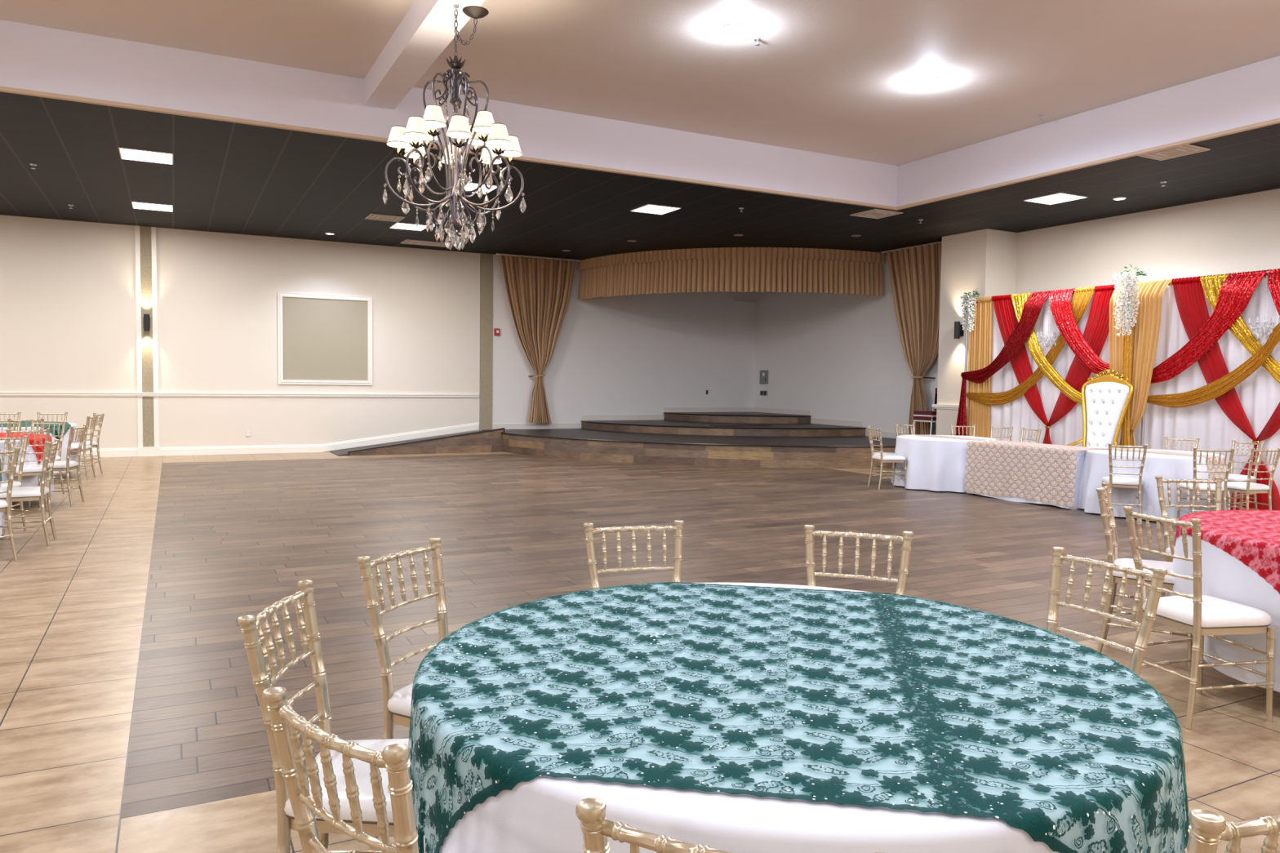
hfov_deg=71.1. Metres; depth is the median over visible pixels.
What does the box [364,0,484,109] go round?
ceiling beam
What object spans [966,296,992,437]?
drape
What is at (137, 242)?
trim
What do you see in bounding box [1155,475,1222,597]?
banquet chair
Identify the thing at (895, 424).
banquet chair
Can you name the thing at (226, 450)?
baseboard
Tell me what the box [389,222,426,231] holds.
recessed light
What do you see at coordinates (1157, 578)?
banquet chair
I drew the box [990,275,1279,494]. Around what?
sheer curtain
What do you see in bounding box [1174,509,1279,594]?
lace overlay
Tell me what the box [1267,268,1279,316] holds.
swag
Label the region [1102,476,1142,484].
seat cushion
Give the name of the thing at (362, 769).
seat cushion
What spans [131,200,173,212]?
recessed light
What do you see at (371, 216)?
ceiling vent
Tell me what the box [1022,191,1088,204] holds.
recessed light
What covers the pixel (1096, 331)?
drape
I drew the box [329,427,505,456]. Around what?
ramp
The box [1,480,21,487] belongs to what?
seat cushion
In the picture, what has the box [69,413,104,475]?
banquet chair
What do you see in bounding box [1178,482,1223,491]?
seat cushion
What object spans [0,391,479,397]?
trim
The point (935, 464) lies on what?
tablecloth
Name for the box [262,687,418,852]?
banquet chair
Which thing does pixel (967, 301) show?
flowers
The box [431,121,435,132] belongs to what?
candle
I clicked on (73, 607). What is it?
floor
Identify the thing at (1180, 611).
seat cushion
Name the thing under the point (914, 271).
stage curtain
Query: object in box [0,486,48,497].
seat cushion
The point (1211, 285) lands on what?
swag
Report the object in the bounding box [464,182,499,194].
recessed light
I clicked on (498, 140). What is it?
candle
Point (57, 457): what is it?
seat cushion
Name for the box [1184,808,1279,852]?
banquet chair
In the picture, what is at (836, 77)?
ceiling
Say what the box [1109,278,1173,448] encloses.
drape
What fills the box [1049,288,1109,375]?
swag
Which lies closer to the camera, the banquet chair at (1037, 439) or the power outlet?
the banquet chair at (1037, 439)
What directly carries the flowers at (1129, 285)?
attached to the drape at (1146, 330)
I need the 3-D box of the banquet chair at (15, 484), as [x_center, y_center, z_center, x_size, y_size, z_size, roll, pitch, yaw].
[-5.906,0.544,8.188,0.402,0.897,0.483,0,3,-10]
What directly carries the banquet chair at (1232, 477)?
on the floor at (73, 607)
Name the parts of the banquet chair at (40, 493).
seat frame, leg, leg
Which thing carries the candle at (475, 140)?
on the chandelier at (418, 128)
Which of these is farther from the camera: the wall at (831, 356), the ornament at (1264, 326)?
the wall at (831, 356)
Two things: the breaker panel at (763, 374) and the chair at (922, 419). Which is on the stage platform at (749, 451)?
the chair at (922, 419)
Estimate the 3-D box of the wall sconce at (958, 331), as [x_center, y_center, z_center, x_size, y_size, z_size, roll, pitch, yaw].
[5.580,-1.688,15.709,0.153,0.300,0.110,-1,3,-28]
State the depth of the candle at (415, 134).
6.82 m
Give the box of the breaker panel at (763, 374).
[759,370,768,383]
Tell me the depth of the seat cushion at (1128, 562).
4.93 m
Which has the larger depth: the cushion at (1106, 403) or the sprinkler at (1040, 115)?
the cushion at (1106, 403)
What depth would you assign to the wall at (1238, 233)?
13.35 m
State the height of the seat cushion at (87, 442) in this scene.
0.064 m
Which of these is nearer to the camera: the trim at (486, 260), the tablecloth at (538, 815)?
the tablecloth at (538, 815)
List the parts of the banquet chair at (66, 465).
seat frame, leg, rail, leg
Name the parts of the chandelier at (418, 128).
shade trim, lamp shade, lamp shade, lamp shade, shade trim, arm, arm, arm, lamp shade, lamp shade, arm, shade trim, arm, lamp shade, stem, crown, chain, arm, shade trim, lamp shade, chain, arm, lamp shade, arm, arm, shade trim, lamp shade, arm, lamp shade, shade trim, arm, shade trim, lamp shade, lamp shade, shade trim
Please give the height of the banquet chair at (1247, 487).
0.869 m
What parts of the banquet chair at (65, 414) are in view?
rail, leg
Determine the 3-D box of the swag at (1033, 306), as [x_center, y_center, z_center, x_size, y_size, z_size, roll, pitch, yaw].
[5.742,-0.645,14.334,0.230,2.920,1.791,-1,3,-28]
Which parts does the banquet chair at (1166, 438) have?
leg, rail, leg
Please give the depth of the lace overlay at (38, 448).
9.95 m
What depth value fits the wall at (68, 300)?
17.45 m
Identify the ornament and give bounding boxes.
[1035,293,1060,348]
[1248,275,1279,337]
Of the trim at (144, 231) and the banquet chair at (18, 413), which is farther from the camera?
the trim at (144, 231)
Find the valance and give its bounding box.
[577,247,885,300]
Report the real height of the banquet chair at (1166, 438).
0.869 m
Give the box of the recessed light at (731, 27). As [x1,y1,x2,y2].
[723,22,746,32]
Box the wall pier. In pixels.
[936,228,1017,435]
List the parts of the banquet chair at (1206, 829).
leg, rail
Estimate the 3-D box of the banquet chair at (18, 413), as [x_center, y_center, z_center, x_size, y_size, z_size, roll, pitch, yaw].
[-9.413,0.242,13.254,0.402,0.897,0.483,-1,3,-30]
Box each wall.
[0,214,755,452]
[753,253,938,435]
[1015,188,1279,293]
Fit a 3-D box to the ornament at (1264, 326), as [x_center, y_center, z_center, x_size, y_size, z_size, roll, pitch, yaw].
[7.519,-1.438,10.772,0.344,0.750,0.304,-1,3,-28]
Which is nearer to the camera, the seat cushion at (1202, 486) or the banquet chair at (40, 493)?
the banquet chair at (40, 493)
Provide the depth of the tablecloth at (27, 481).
9.67 m
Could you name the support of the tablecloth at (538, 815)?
on the round table
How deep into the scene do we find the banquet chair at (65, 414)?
13.64 m
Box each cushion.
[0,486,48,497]
[0,499,8,507]
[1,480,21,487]
[5,464,42,472]
[41,460,78,467]
[54,455,60,460]
[66,444,91,449]
[79,440,97,444]
[284,738,411,822]
[386,682,415,716]
[871,454,906,460]
[873,452,895,455]
[1084,382,1129,448]
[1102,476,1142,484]
[1112,558,1174,583]
[1142,594,1271,627]
[1165,546,1174,554]
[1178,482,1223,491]
[1221,481,1269,489]
[1227,473,1255,481]
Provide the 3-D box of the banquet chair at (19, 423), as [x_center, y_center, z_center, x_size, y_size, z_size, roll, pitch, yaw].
[-7.728,0.390,10.777,0.402,0.897,0.483,0,3,-22]
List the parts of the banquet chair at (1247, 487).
leg, seat frame, leg, rail, rail, rail, rail, leg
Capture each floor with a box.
[0,452,1279,852]
[120,453,1177,818]
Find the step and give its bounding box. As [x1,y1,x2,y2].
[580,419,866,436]
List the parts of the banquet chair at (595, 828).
leg, rail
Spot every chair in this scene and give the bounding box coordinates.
[0,412,20,421]
[0,420,21,433]
[0,435,28,537]
[0,439,59,546]
[0,447,20,560]
[4,428,50,514]
[7,417,44,434]
[27,424,87,506]
[31,421,66,493]
[36,412,67,422]
[53,414,97,480]
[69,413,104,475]
[237,579,411,852]
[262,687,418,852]
[356,537,448,847]
[575,798,884,852]
[582,520,684,591]
[804,524,913,596]
[866,426,906,489]
[867,425,898,486]
[894,423,915,436]
[911,387,937,435]
[912,403,937,434]
[950,424,975,436]
[990,425,1013,440]
[1020,427,1041,443]
[1046,546,1167,679]
[1065,368,1133,448]
[1096,482,1192,668]
[1100,443,1147,523]
[1123,506,1275,729]
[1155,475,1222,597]
[1164,436,1199,451]
[1177,447,1235,518]
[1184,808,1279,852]
[1221,448,1279,511]
[1227,440,1265,511]
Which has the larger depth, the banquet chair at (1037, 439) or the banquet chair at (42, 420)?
the banquet chair at (1037, 439)
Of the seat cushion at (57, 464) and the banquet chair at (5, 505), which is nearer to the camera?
the banquet chair at (5, 505)
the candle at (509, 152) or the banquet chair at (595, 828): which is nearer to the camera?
the banquet chair at (595, 828)
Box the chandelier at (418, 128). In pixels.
[382,4,526,250]
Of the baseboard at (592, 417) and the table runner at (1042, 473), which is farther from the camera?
the baseboard at (592, 417)
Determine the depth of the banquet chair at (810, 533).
3.46 m
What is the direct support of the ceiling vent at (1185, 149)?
in the ceiling at (228, 177)
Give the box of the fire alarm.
[493,328,499,335]
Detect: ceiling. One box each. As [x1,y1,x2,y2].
[0,0,1279,165]
[0,19,1279,260]
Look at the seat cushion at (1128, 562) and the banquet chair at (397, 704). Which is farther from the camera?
the seat cushion at (1128, 562)
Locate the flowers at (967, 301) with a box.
[960,288,979,332]
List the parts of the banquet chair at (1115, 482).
leg, seat frame, rail, rail, rail, rail, leg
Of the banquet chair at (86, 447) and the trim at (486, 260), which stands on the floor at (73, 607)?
the banquet chair at (86, 447)
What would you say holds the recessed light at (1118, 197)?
in the ceiling at (228, 177)
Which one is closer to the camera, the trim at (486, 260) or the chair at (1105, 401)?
the chair at (1105, 401)
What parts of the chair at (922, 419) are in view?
seat, seat frame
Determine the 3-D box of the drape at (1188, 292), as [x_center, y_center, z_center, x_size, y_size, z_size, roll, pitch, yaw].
[7.303,-0.889,11.433,0.104,2.100,1.151,0,3,-23]
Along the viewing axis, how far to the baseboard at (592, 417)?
20.53 m
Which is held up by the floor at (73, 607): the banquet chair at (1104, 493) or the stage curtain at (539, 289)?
the banquet chair at (1104, 493)
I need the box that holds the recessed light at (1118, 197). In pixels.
[1112,196,1126,199]
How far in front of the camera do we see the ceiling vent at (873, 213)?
13.97 m
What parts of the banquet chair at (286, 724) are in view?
leg, rail, rail, rail, leg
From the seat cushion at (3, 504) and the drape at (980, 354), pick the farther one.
the drape at (980, 354)
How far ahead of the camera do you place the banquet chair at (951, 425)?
14.04 m
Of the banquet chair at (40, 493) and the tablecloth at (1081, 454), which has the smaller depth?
the banquet chair at (40, 493)
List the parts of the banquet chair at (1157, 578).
leg, rail, rail, rail, leg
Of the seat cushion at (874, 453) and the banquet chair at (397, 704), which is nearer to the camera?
the banquet chair at (397, 704)
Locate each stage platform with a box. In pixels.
[482,428,896,468]
[663,412,811,423]
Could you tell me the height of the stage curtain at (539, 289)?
3.628 m
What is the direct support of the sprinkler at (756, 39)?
attached to the ceiling at (836, 77)
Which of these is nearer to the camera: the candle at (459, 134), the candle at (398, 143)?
the candle at (459, 134)
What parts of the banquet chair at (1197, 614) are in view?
leg, rail, rail, rail, rail, leg, leg, seat frame, leg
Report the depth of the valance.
17.90 m
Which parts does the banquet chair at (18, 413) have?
rail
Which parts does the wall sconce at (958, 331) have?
plate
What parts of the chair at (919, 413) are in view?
seat frame, seat, leg, frame, backrest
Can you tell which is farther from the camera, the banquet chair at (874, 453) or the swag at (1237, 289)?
the banquet chair at (874, 453)
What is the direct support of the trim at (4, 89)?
attached to the ceiling at (228, 177)
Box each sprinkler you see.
[30,163,36,168]
[753,37,761,45]
[1038,114,1044,120]
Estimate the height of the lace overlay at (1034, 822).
0.492 m
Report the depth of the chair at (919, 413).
16.63 m
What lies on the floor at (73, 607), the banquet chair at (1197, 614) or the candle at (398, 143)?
the banquet chair at (1197, 614)
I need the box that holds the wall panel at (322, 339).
[277,292,372,385]
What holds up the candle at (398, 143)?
on the chandelier at (418, 128)
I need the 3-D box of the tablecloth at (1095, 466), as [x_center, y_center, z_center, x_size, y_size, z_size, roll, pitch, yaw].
[6.075,0.660,10.588,1.591,0.705,1.566,-1,3,-28]
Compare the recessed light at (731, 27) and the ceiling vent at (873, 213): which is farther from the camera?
the ceiling vent at (873, 213)
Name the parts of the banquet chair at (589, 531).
leg, rail, rail, leg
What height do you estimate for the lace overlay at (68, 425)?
0.462 m
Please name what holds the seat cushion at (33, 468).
on the banquet chair at (33, 469)
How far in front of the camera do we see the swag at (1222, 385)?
11.20 m
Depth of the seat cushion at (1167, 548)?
5.59 m
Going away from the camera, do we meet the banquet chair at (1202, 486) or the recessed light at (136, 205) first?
the banquet chair at (1202, 486)
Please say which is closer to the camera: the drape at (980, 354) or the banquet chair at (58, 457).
the banquet chair at (58, 457)
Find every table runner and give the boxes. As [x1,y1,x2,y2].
[917,435,992,440]
[964,440,1105,506]
[1098,447,1229,502]
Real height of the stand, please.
2.920 m
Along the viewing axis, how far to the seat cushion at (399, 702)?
2.78 m
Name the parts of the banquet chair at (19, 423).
rail, leg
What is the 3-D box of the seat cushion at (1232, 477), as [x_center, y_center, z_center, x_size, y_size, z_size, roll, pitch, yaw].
[7.011,0.599,10.607,0.389,0.062,0.388,0,3,-22]
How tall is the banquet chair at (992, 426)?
0.869 m
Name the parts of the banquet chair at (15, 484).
rail, leg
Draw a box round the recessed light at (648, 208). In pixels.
[630,204,681,214]
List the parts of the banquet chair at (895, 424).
leg, leg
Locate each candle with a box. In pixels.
[397,142,400,152]
[413,152,417,163]
[414,133,417,143]
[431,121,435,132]
[457,131,461,142]
[474,139,477,149]
[483,126,486,137]
[497,139,500,150]
[508,151,511,160]
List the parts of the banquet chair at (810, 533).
leg, rail, rail, leg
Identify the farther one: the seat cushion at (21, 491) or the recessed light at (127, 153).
the recessed light at (127, 153)
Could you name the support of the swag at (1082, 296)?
hanging from the stand
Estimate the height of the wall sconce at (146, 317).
0.300 m
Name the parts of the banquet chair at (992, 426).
leg, rail, leg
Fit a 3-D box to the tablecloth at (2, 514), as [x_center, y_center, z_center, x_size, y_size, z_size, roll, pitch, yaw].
[-6.254,0.593,7.216,1.868,0.640,1.850,-1,3,-28]
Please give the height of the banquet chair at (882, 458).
0.869 m
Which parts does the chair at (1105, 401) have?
arm, frame, frame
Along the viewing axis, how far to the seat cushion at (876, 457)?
12.69 m
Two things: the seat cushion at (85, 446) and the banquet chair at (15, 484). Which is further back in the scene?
the seat cushion at (85, 446)
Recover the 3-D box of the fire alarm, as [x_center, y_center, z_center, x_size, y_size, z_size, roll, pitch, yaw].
[-3.072,-2.031,19.253,0.115,0.150,0.046,-1,3,-28]
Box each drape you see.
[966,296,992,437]
[991,293,1048,426]
[1043,284,1115,444]
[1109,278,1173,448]
[1171,275,1256,440]
[1230,402,1279,511]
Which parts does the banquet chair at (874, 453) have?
leg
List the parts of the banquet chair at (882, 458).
leg, leg, seat frame, leg, leg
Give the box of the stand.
[964,271,1268,448]
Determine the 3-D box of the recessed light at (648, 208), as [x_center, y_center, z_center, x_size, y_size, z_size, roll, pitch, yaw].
[0.239,-3.363,13.878,0.573,0.012,0.613,-1,3,-28]
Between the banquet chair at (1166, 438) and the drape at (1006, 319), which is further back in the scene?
the drape at (1006, 319)
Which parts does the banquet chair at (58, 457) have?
leg, rail, leg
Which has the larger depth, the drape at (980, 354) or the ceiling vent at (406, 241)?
the ceiling vent at (406, 241)
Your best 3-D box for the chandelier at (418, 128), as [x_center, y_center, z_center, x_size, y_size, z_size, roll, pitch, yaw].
[-1.481,-2.398,7.196,1.052,1.933,1.058,-1,4,-38]
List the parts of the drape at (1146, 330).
gold sequin strip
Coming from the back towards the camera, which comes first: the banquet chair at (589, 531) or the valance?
the valance
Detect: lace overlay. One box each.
[0,421,71,441]
[0,432,52,463]
[0,458,1,484]
[408,582,1190,852]
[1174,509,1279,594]
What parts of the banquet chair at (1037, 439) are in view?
leg, rail, leg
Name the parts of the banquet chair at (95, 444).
leg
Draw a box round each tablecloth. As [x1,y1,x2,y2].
[0,422,81,473]
[0,440,53,493]
[0,483,4,535]
[409,582,1186,852]
[890,435,996,492]
[966,449,1086,509]
[1077,448,1230,520]
[1167,511,1279,692]
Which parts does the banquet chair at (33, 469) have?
leg, seat frame, rail, rail, rail, rail, leg, leg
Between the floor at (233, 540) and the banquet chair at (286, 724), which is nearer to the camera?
the banquet chair at (286, 724)
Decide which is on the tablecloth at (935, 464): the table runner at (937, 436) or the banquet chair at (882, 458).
the table runner at (937, 436)
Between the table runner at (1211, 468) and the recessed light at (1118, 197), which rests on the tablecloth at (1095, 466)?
the table runner at (1211, 468)
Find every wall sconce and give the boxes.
[143,314,150,331]
[954,321,964,338]
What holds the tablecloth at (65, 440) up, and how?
on the round table
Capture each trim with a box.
[0,85,1279,210]
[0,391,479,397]
[134,225,159,447]
[139,226,154,446]
[479,253,493,431]
[932,404,967,409]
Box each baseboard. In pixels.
[80,422,479,457]
[492,407,907,438]
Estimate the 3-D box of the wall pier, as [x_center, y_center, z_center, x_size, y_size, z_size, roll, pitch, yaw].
[5.969,-1.319,15.950,0.750,4.150,1.010,-1,3,-28]
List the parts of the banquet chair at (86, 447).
seat frame, leg, leg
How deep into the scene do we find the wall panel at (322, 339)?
17.65 m
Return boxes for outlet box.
[760,391,767,395]
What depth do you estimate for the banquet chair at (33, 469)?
9.52 m
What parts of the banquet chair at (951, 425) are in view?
leg, rail, leg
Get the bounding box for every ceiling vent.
[364,213,404,222]
[400,239,446,247]
[849,208,903,218]
[1137,143,1210,160]
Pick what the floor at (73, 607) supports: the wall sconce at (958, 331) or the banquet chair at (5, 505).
the banquet chair at (5, 505)
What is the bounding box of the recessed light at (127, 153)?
[118,146,173,164]
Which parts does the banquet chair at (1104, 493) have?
leg, leg, seat frame, leg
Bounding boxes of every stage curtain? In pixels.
[495,253,581,423]
[880,241,942,435]
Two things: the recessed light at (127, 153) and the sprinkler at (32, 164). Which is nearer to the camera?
the recessed light at (127, 153)
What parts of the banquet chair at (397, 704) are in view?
leg, seat frame, rail, rail, rail, rail, leg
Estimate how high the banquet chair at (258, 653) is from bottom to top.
0.924 m
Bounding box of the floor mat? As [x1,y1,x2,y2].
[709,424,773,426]
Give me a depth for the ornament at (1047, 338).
13.43 m
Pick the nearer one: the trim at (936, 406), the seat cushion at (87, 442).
the seat cushion at (87, 442)
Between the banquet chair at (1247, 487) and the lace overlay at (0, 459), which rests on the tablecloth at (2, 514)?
the lace overlay at (0, 459)
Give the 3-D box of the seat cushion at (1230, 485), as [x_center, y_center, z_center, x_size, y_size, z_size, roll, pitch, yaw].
[6.531,0.639,9.691,0.388,0.062,0.389,0,3,-13]
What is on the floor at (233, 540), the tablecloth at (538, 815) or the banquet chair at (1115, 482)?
the banquet chair at (1115, 482)
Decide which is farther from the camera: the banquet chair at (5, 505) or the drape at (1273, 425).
the drape at (1273, 425)
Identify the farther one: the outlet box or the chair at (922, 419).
the outlet box
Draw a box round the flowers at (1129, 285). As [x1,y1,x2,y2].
[1111,264,1147,336]
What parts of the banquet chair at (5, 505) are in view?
seat frame, rail, rail, leg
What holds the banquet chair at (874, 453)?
on the floor at (233, 540)
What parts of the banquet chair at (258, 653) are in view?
leg, rail, rail, rail, rail, leg, seat frame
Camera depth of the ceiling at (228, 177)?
11.65 m
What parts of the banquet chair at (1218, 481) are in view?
leg, seat frame, rail, rail, leg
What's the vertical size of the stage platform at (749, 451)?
0.400 m
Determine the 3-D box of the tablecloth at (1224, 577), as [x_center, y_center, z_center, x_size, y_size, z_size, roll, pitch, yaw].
[3.637,0.885,4.448,1.744,0.698,1.727,-1,3,-28]
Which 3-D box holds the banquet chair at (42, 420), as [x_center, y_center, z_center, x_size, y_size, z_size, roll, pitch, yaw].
[-8.126,0.331,11.844,0.402,0.897,0.483,-2,4,-39]
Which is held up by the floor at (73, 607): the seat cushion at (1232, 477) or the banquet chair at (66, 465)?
the banquet chair at (66, 465)
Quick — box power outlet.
[246,430,250,436]
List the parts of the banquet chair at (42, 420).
leg, rail, leg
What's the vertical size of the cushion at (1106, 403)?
1.060 m
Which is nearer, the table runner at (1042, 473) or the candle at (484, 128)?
the candle at (484, 128)
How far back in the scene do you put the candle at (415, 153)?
7.42 m
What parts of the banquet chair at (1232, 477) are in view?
leg, leg, rail, rail, leg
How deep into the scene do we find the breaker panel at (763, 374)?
21.98 m
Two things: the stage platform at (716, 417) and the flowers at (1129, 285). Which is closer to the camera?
the flowers at (1129, 285)
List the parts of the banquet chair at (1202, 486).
leg, leg, seat frame, rail, rail, rail, rail, leg, leg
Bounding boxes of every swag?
[955,289,1054,435]
[965,285,1096,405]
[1011,292,1081,404]
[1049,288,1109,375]
[1146,322,1279,408]
[1151,269,1269,383]
[1200,272,1279,383]
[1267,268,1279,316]
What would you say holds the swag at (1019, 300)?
hanging from the stand

